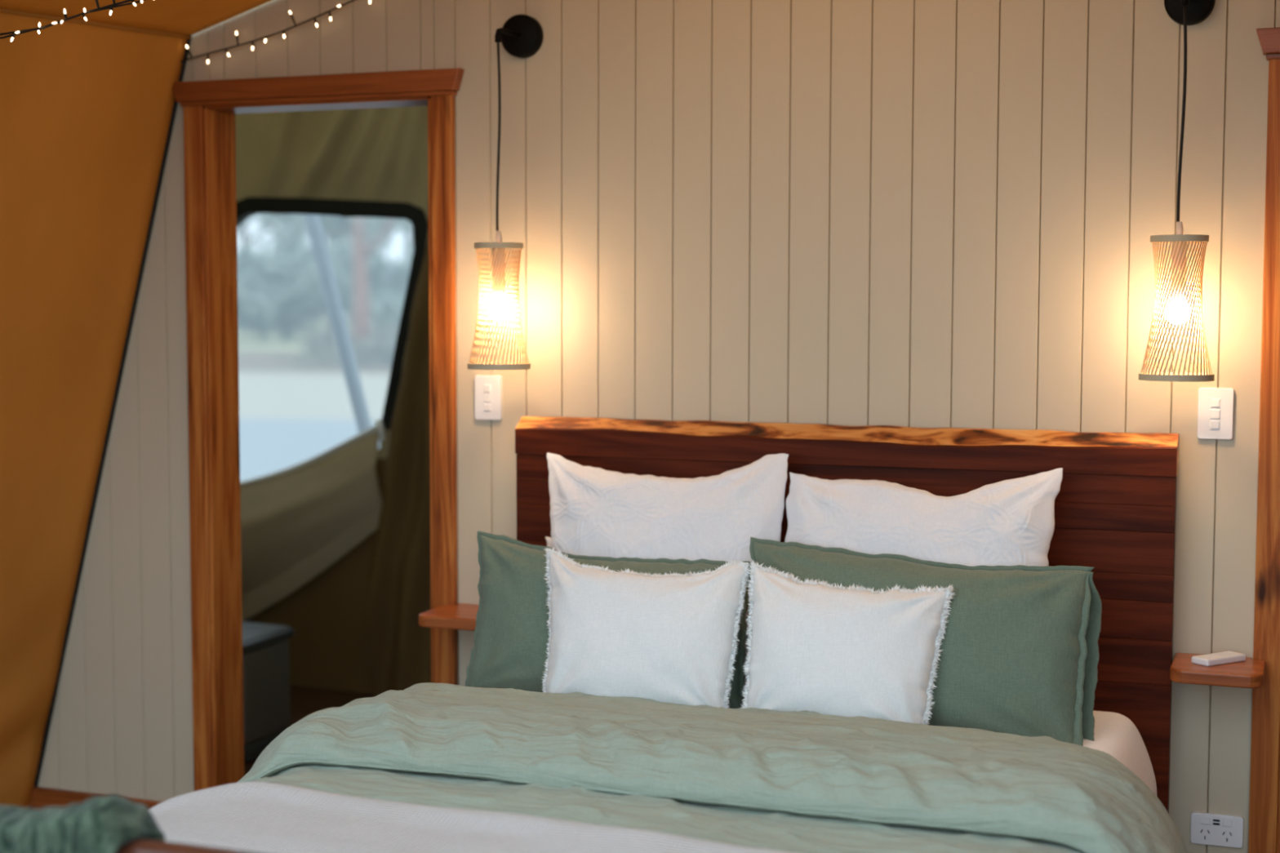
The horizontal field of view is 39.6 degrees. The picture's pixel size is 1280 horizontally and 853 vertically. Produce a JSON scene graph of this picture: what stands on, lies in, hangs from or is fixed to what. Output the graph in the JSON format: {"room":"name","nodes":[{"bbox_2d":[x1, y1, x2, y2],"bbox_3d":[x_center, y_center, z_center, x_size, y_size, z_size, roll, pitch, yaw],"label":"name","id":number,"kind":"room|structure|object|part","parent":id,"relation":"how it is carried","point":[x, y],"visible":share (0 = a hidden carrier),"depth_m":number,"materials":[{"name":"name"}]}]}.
{"room":"tent interior","nodes":[
{"label":"tent interior","id":0,"kind":"room"},
{"bbox_2d":[0,12,191,808],"bbox_3d":[-2.129,0.154,3.479,0.642,2.258,3.401,2,4,21],"label":"wall","id":1,"kind":"structure","parent":0,"point":[87,113],"depth_m":4.76,"materials":[{"name":"orange fabric"}]},
{"bbox_2d":[0,0,272,39],"bbox_3d":[0.081,-1.161,3.193,3.646,0.672,2.196,2,4,21],"label":"ceiling","id":2,"kind":"structure","parent":0,"point":[183,19],"depth_m":4.56,"materials":[{"name":"orange fabric"}]},
{"bbox_2d":[0,0,145,41],"bbox_3d":[-1.180,-0.841,3.585,0.991,0.143,0.020,2,4,21],"label":"string","id":3,"kind":"object","parent":2,"relation":"hanging from","point":[111,6],"visible":1,"depth_m":3.57,"materials":[{"name":"black"}]},
{"bbox_2d":[222,0,275,22],"bbox_3d":[-1.289,-1.284,5.971,2.300,0.074,1.800,2,4,21],"label":"ceiling","id":4,"kind":"structure","parent":0,"point":[273,0],"depth_m":5.36,"materials":[{"name":"fabric"}]},
{"bbox_2d":[244,685,377,775],"bbox_3d":[-0.255,1.395,2.535,6.800,0.120,8.000,2,4,21],"label":"floor","id":5,"kind":"structure","parent":0,"point":[304,700],"depth_m":6.75,"materials":[{"name":"brown wood"}]},
{"bbox_2d":[242,621,294,763],"bbox_3d":[-1.360,0.889,5.936,0.288,0.410,0.389,2,4,21],"label":"storage box","id":6,"kind":"object","parent":5,"relation":"on","point":[265,646],"visible":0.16,"depth_m":5.92,"materials":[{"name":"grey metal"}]},
{"bbox_3d":[-1.358,0.701,5.958,0.267,0.038,0.320,2,4,21],"label":"lid","id":7,"kind":"part","parent":6,"relation":"part of","materials":[{"name":"grey plastic"}]},
{"bbox_2d":[116,416,1179,852],"bbox_3d":[0.071,0.671,3.303,1.630,1.219,2.187,2,4,21],"label":"bed","id":8,"kind":"object","parent":5,"relation":"on","point":[1115,503],"visible":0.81,"depth_m":4.05,"materials":[{"name":"brown wood"}]},
{"bbox_2d":[0,793,164,852],"bbox_3d":[-0.965,0.850,2.539,0.568,0.693,0.210,2,4,21],"label":"throw","id":9,"kind":"object","parent":8,"relation":"on","point":[98,824],"visible":0.98,"depth_m":2.43,"materials":[{"name":"green fabric"}]},
{"bbox_3d":[-0.304,0.907,2.324,1.630,0.684,0.065,2,4,21],"label":"footboard","id":10,"kind":"part","parent":8,"relation":"part of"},
{"bbox_2d":[744,690,1156,795],"bbox_3d":[0.079,0.842,3.320,1.574,0.331,2.012,2,4,21],"label":"mattress","id":11,"kind":"object","parent":8,"relation":"on","point":[1115,735],"visible":0.06,"depth_m":3.81,"materials":[{"name":"white fabric"}]},
{"bbox_2d":[545,536,551,546],"bbox_3d":[0.044,0.444,4.321,0.620,0.330,0.069,2,4,21],"label":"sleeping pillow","id":12,"kind":"object","parent":11,"relation":"on","point":[548,540],"visible":0.02,"depth_m":4.43,"materials":[{"name":"white fabric"}]},
{"bbox_2d":[465,530,751,708],"bbox_3d":[-0.082,0.451,4.088,0.716,0.370,0.201,2,4,21],"label":"linen pillow","id":13,"kind":"object","parent":11,"relation":"on","point":[511,635],"visible":0.32,"depth_m":4.10,"materials":[{"name":"green fabric"}]},
{"bbox_2d":[541,546,751,708],"bbox_3d":[-0.017,0.464,3.936,0.506,0.358,0.196,2,4,21],"label":"cushion","id":14,"kind":"object","parent":11,"relation":"on","point":[670,637],"visible":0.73,"depth_m":3.87,"materials":[{"name":"white fabric"}]},
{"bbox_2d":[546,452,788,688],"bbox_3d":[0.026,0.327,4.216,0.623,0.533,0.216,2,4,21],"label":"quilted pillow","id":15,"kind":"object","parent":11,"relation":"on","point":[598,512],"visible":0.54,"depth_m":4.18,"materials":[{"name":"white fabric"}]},
{"bbox_2d":[236,682,1186,852],"bbox_3d":[-0.017,0.798,3.072,1.917,0.444,1.517,2,4,21],"label":"duvet","id":16,"kind":"object","parent":11,"relation":"on","point":[805,781],"visible":0.85,"depth_m":3.19,"materials":[{"name":"green fabric"}]},
{"bbox_2d":[149,781,791,852],"bbox_3d":[-0.163,0.814,2.662,1.865,0.305,0.647,2,4,21],"label":"sheet","id":17,"kind":"object","parent":16,"relation":"on","point":[251,816],"visible":0.81,"depth_m":2.92,"materials":[{"name":"white fabric"}]},
{"bbox_2d":[739,558,956,724],"bbox_3d":[0.426,0.480,3.768,0.462,0.364,0.190,2,4,21],"label":"cushion","id":18,"kind":"object","parent":11,"relation":"on","point":[821,647],"visible":0.79,"depth_m":3.72,"materials":[{"name":"white fabric"}]},
{"bbox_2d":[784,467,1062,566],"bbox_3d":[0.611,0.350,3.995,0.633,0.521,0.232,2,4,21],"label":"quilted pillow","id":19,"kind":"object","parent":11,"relation":"on","point":[1010,522],"visible":0.38,"depth_m":3.96,"materials":[{"name":"white fabric"}]},
{"bbox_2d":[749,537,1102,746],"bbox_3d":[0.585,0.477,3.836,0.782,0.419,0.226,2,4,21],"label":"linen pillow","id":20,"kind":"object","parent":11,"relation":"on","point":[1020,655],"visible":0.51,"depth_m":3.71,"materials":[{"name":"green fabric"}]},
{"bbox_2d":[235,106,431,695],"bbox_3d":[-1.219,-0.195,6.808,1.900,2.453,0.138,2,4,21],"label":"wall","id":21,"kind":"structure","parent":0,"point":[355,624],"depth_m":6.74,"materials":[{"name":"fabric"}]},
{"bbox_2d":[236,196,428,621],"bbox_3d":[-1.355,0.012,6.831,1.160,1.805,0.250,2,4,21],"label":"window","id":22,"kind":"structure","parent":21,"relation":"in","point":[298,520],"depth_m":6.80,"materials":[{"name":"black"}]},
{"bbox_2d":[37,0,1279,852],"bbox_3d":[0.521,-0.181,4.334,4.899,2.777,0.110,2,4,21],"label":"wall","id":23,"kind":"structure","parent":0,"point":[906,213],"depth_m":4.30,"materials":[{"name":"beige"}]},
{"bbox_2d":[28,786,162,809],"bbox_3d":[-1.534,1.108,5.133,0.600,0.085,0.018,2,4,21],"label":"baseboard","id":24,"kind":"structure","parent":23,"relation":"attached to","point":[41,797],"depth_m":5.18,"materials":[{"name":"brown wood"}]},
{"bbox_2d":[180,0,370,63],"bbox_3d":[-0.889,-1.103,4.718,0.860,0.267,0.021,2,4,21],"label":"string","id":25,"kind":"object","parent":23,"relation":"attached to","point":[351,1],"visible":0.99,"depth_m":4.76,"materials":[{"name":"black"}]},
{"bbox_2d":[172,67,464,791],"bbox_3d":[-0.849,0.115,4.862,0.876,2.107,0.161,2,4,21],"label":"door frame","id":26,"kind":"structure","parent":23,"relation":"in","point":[210,108],"depth_m":4.90,"materials":[{"name":"brown wood"}]},
{"bbox_3d":[-1.224,0.135,4.946,0.060,2.053,0.022,2,4,21],"label":"architrave","id":27,"kind":"part","parent":26,"relation":"part of","materials":[{"name":"brown wood"}]},
{"bbox_3d":[-0.513,0.155,4.678,0.060,2.053,0.022,2,4,21],"label":"architrave","id":28,"kind":"part","parent":26,"relation":"part of","materials":[{"name":"brown wood"}]},
{"bbox_2d":[418,603,479,631],"bbox_3d":[-0.439,0.502,4.575,0.214,0.055,0.206,2,4,21],"label":"shelf","id":29,"kind":"object","parent":23,"relation":"attached to","point":[462,616],"visible":0.44,"depth_m":4.50,"materials":[{"name":"brown wood"}]},
{"bbox_2d":[474,375,502,420],"bbox_3d":[-0.395,-0.075,4.623,0.076,0.116,0.013,2,4,21],"label":"light switch","id":30,"kind":"object","parent":23,"relation":"attached to","point":[487,388],"visible":1,"depth_m":4.62,"materials":[{"name":"white plastic"}]},
{"bbox_3d":[-0.396,-0.050,4.621,0.024,0.023,0.001,2,4,21],"label":"rocker frame","id":31,"kind":"part","parent":30,"relation":"part of","materials":[{"name":"white plastic"}]},
{"bbox_3d":[-0.396,-0.073,4.619,0.024,0.023,0.001,2,4,21],"label":"rocker frame","id":32,"kind":"part","parent":30,"relation":"part of","materials":[{"name":"white plastic"}]},
{"bbox_3d":[-0.396,-0.098,4.618,0.024,0.023,0.001,2,4,21],"label":"rocker frame","id":33,"kind":"part","parent":30,"relation":"part of","materials":[{"name":"white plastic"}]},
{"bbox_2d":[467,14,543,369],"bbox_3d":[-0.338,-0.593,4.446,0.158,0.894,0.234,2,4,21],"label":"pendant lamp","id":34,"kind":"object","parent":23,"relation":"attached to","point":[522,36],"visible":1,"depth_m":4.41,"materials":[{"name":"beige wicker"}]},
{"bbox_3d":[-0.351,-0.717,4.402,0.015,0.463,0.007,2,4,21],"label":"cord","id":35,"kind":"part","parent":34,"relation":"part of","materials":[{"name":"black plastic"}]},
{"bbox_2d":[492,248,505,297],"bbox_3d":[-0.351,-0.383,4.425,0.031,0.124,0.031,2,4,21],"label":"socket","id":36,"kind":"object","parent":34,"relation":"attached to","point":[496,250],"depth_m":4.41,"materials":[{"name":"beige"}]},
{"bbox_3d":[-0.352,-0.293,4.431,0.052,0.058,0.052,2,4,21],"label":"bulb","id":37,"kind":"part","parent":34,"relation":"part of","materials":[{"name":"white glass"}]},
{"bbox_3d":[-0.330,-0.972,4.439,0.016,0.040,0.133,2,4,21],"label":"arm","id":38,"kind":"part","parent":34,"relation":"part of","materials":[{"name":"black metal"}]},
{"bbox_2d":[1138,0,1215,382],"bbox_3d":[1.182,-0.548,3.874,0.158,0.892,0.234,2,4,21],"label":"pendant lamp","id":39,"kind":"object","parent":23,"relation":"attached to","point":[1184,12],"visible":1,"depth_m":3.83,"materials":[{"name":"beige wicker"}]},
{"bbox_3d":[1.168,-0.250,3.859,0.052,0.058,0.052,2,4,21],"label":"bulb","id":40,"kind":"part","parent":39,"relation":"part of","materials":[{"name":"white glass"}]},
{"bbox_2d":[1170,241,1186,297],"bbox_3d":[1.168,-0.339,3.853,0.031,0.124,0.031,2,4,21],"label":"socket","id":41,"kind":"object","parent":39,"relation":"attached to","point":[1180,242],"depth_m":3.84,"materials":[{"name":"beige"}]},
{"bbox_3d":[1.169,-0.673,3.830,0.015,0.461,0.007,2,4,21],"label":"cord","id":42,"kind":"part","parent":39,"relation":"part of","materials":[{"name":"black plastic"}]},
{"bbox_3d":[1.190,-0.927,3.867,0.016,0.040,0.133,2,4,21],"label":"arm","id":43,"kind":"part","parent":39,"relation":"part of","materials":[{"name":"black metal"}]},
{"bbox_2d":[1197,387,1234,439],"bbox_3d":[1.291,-0.029,3.988,0.076,0.116,0.013,2,4,21],"label":"light switch","id":44,"kind":"object","parent":23,"relation":"attached to","point":[1215,405],"visible":1,"depth_m":3.98,"materials":[{"name":"white plastic"}]},
{"bbox_3d":[1.290,-0.004,3.986,0.024,0.023,0.001,2,4,21],"label":"rocker frame","id":45,"kind":"part","parent":44,"relation":"part of","materials":[{"name":"white plastic"}]},
{"bbox_3d":[1.290,-0.028,3.984,0.024,0.023,0.001,2,4,21],"label":"rocker frame","id":46,"kind":"part","parent":44,"relation":"part of","materials":[{"name":"white plastic"}]},
{"bbox_3d":[1.290,-0.052,3.983,0.024,0.023,0.001,2,4,21],"label":"rocker frame","id":47,"kind":"part","parent":44,"relation":"part of","materials":[{"name":"white plastic"}]},
{"bbox_2d":[1190,811,1243,848],"bbox_3d":[1.312,0.918,4.045,0.114,0.072,0.013,2,4,21],"label":"power outlet","id":48,"kind":"object","parent":23,"relation":"attached to","point":[1206,828],"visible":1,"depth_m":4.04,"materials":[{"name":"white plastic"}]},
{"bbox_2d":[1169,652,1265,688],"bbox_3d":[1.277,0.551,3.929,0.194,0.055,0.206,2,4,21],"label":"shelf","id":49,"kind":"object","parent":23,"relation":"attached to","point":[1249,673],"visible":0.98,"depth_m":3.85,"materials":[{"name":"brown wood"}]},
{"bbox_2d":[1191,650,1245,666],"bbox_3d":[1.284,0.514,3.943,0.125,0.017,0.048,-2,5,-31],"label":"remote control","id":50,"kind":"object","parent":49,"relation":"on","point":[1224,657],"visible":1,"depth_m":3.92,"materials":[{"name":"white plastic"}]},
{"bbox_2d":[1248,27,1279,852],"bbox_3d":[1.780,0.189,3.872,0.876,2.107,0.161,2,4,21],"label":"door frame","id":51,"kind":"structure","parent":23,"relation":"in","point":[1264,834],"depth_m":3.95,"materials":[{"name":"brown wood"}]},
{"label":"outside","id":52,"kind":"structure","parent":0,"visible":0},
{"bbox_2d":[255,313,397,320],"bbox_3d":[-5.918,-5.263,102.797,240.000,0.001,300.000,2,4,21],"label":"ground","id":53,"kind":"structure","parent":52,"point":[347,314],"depth_m":197.81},
{"bbox_2d":[239,417,380,481],"bbox_3d":[-14.069,0.186,24.799,200.000,0.001,17.342,2,4,21],"label":"water","id":54,"kind":"structure","parent":53,"relation":"on","point":[268,446],"depth_m":25.07,"materials":[{"name":"grey"}]},
{"bbox_2d":[238,371,389,420],"bbox_3d":[-8.464,-0.837,39.605,200.000,0.001,21.610,2,4,21],"label":"sand","id":55,"kind":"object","parent":53,"relation":"on","point":[273,395],"visible":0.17,"depth_m":36.63,"materials":[{"name":"beige sand"}]},
{"bbox_2d":[238,350,393,374],"bbox_3d":[-2.285,-1.974,55.927,200.000,0.001,20.140,2,4,21],"label":"litter","id":56,"kind":"object","parent":53,"relation":"on","point":[249,361],"visible":0.08,"depth_m":53.60,"materials":[{"name":"brown plant"}]},
{"bbox_2d":[250,213,408,360],"bbox_3d":[-8.913,-7.127,57.069,6.467,10.117,5.622,3,5,40],"label":"tree","id":57,"kind":"object","parent":56,"relation":"on","point":[362,317],"visible":0.17,"depth_m":56.66,"materials":[{"name":"brown plant"}]},
{"bbox_2d":[290,323,398,355],"bbox_3d":[-9.711,-3.117,63.792,5.913,1.194,4.922,2,4,21],"label":"shrub","id":58,"kind":"object","parent":56,"relation":"on","point":[322,338],"visible":0.33,"depth_m":63.38,"materials":[{"name":"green plant"}]},
{"bbox_2d":[238,320,399,351],"bbox_3d":[17.284,-5.559,107.615,200.000,0.001,97.091,2,4,21],"label":"grass","id":59,"kind":"structure","parent":53,"relation":"on","point":[251,342],"depth_m":85.93,"materials":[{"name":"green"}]},
{"bbox_2d":[240,213,321,332],"bbox_3d":[-25.522,-15.374,110.291,18.774,19.048,17.241,2,4,21],"label":"tree","id":60,"kind":"object","parent":59,"relation":"on","point":[244,226],"visible":0.02,"depth_m":110.94,"materials":[{"name":"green plant"}]},
{"bbox_2d":[236,213,380,246],"bbox_3d":[-29.949,-19.655,141.103,27.645,23.258,24.511,2,4,21],"label":"tree","id":61,"kind":"object","parent":59,"relation":"on","point":[259,215],"visible":0.02,"depth_m":135.62,"materials":[{"name":"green plant"}]},
{"bbox_2d":[237,217,393,329],"bbox_3d":[-16.116,-7.772,88.189,10.472,6.033,8.517,-3,5,-33],"label":"bush","id":62,"kind":"object","parent":59,"relation":"on","point":[290,277],"visible":0.16,"depth_m":87.59,"materials":[{"name":"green plant"}]},
{"bbox_2d":[236,239,401,341],"bbox_3d":[-17.253,-6.526,86.286,11.550,5.197,10.812,2,4,21],"label":"trees","id":63,"kind":"object","parent":59,"relation":"on","point":[258,305],"visible":0.55,"depth_m":85.16,"materials":[{"name":"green plant"}]},
{"bbox_2d":[266,221,381,246],"bbox_3d":[-24.926,-19.473,142.711,23.849,22.690,23.982,2,4,21],"label":"tree","id":64,"kind":"object","parent":59,"relation":"on","point":[350,233],"visible":0.02,"depth_m":147.94,"materials":[{"name":"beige plant"}]},
{"bbox_2d":[257,214,394,330],"bbox_3d":[-20.102,-16.014,114.184,17.906,19.800,17.717,2,4,21],"label":"tree","id":65,"kind":"object","parent":59,"relation":"on","point":[327,322],"visible":0.02,"depth_m":114.12,"materials":[{"name":"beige plant"}]},
{"bbox_2d":[254,213,413,260],"bbox_3d":[-14.928,-15.064,113.094,18.690,18.082,22.670,2,4,21],"label":"tree","id":66,"kind":"object","parent":59,"relation":"on","point":[397,223],"visible":0.02,"depth_m":112.00,"materials":[{"name":"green plant"}]},
{"bbox_2d":[267,243,413,328],"bbox_3d":[-11.220,-6.443,84.621,12.669,4.928,10.520,-2,5,-28],"label":"trees","id":67,"kind":"object","parent":59,"relation":"on","point":[386,304],"visible":0.34,"depth_m":83.94,"materials":[{"name":"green plant"}]},
{"bbox_2d":[276,333,396,368],"bbox_3d":[-8.317,-2.336,54.235,4.706,1.137,6.247,2,4,21],"label":"shrub","id":68,"kind":"object","parent":53,"relation":"on","point":[372,352],"visible":0.59,"depth_m":52.90,"materials":[{"name":"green plant"}]},
{"bbox_2d":[303,214,372,433],"bbox_3d":[-1.058,0.178,7.309,0.833,2.553,0.200,2,4,21],"label":"tent pole","id":69,"kind":"object","parent":53,"relation":"on","point":[327,279],"visible":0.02,"depth_m":7.31,"materials":[{"name":"grey metal"}]}
]}

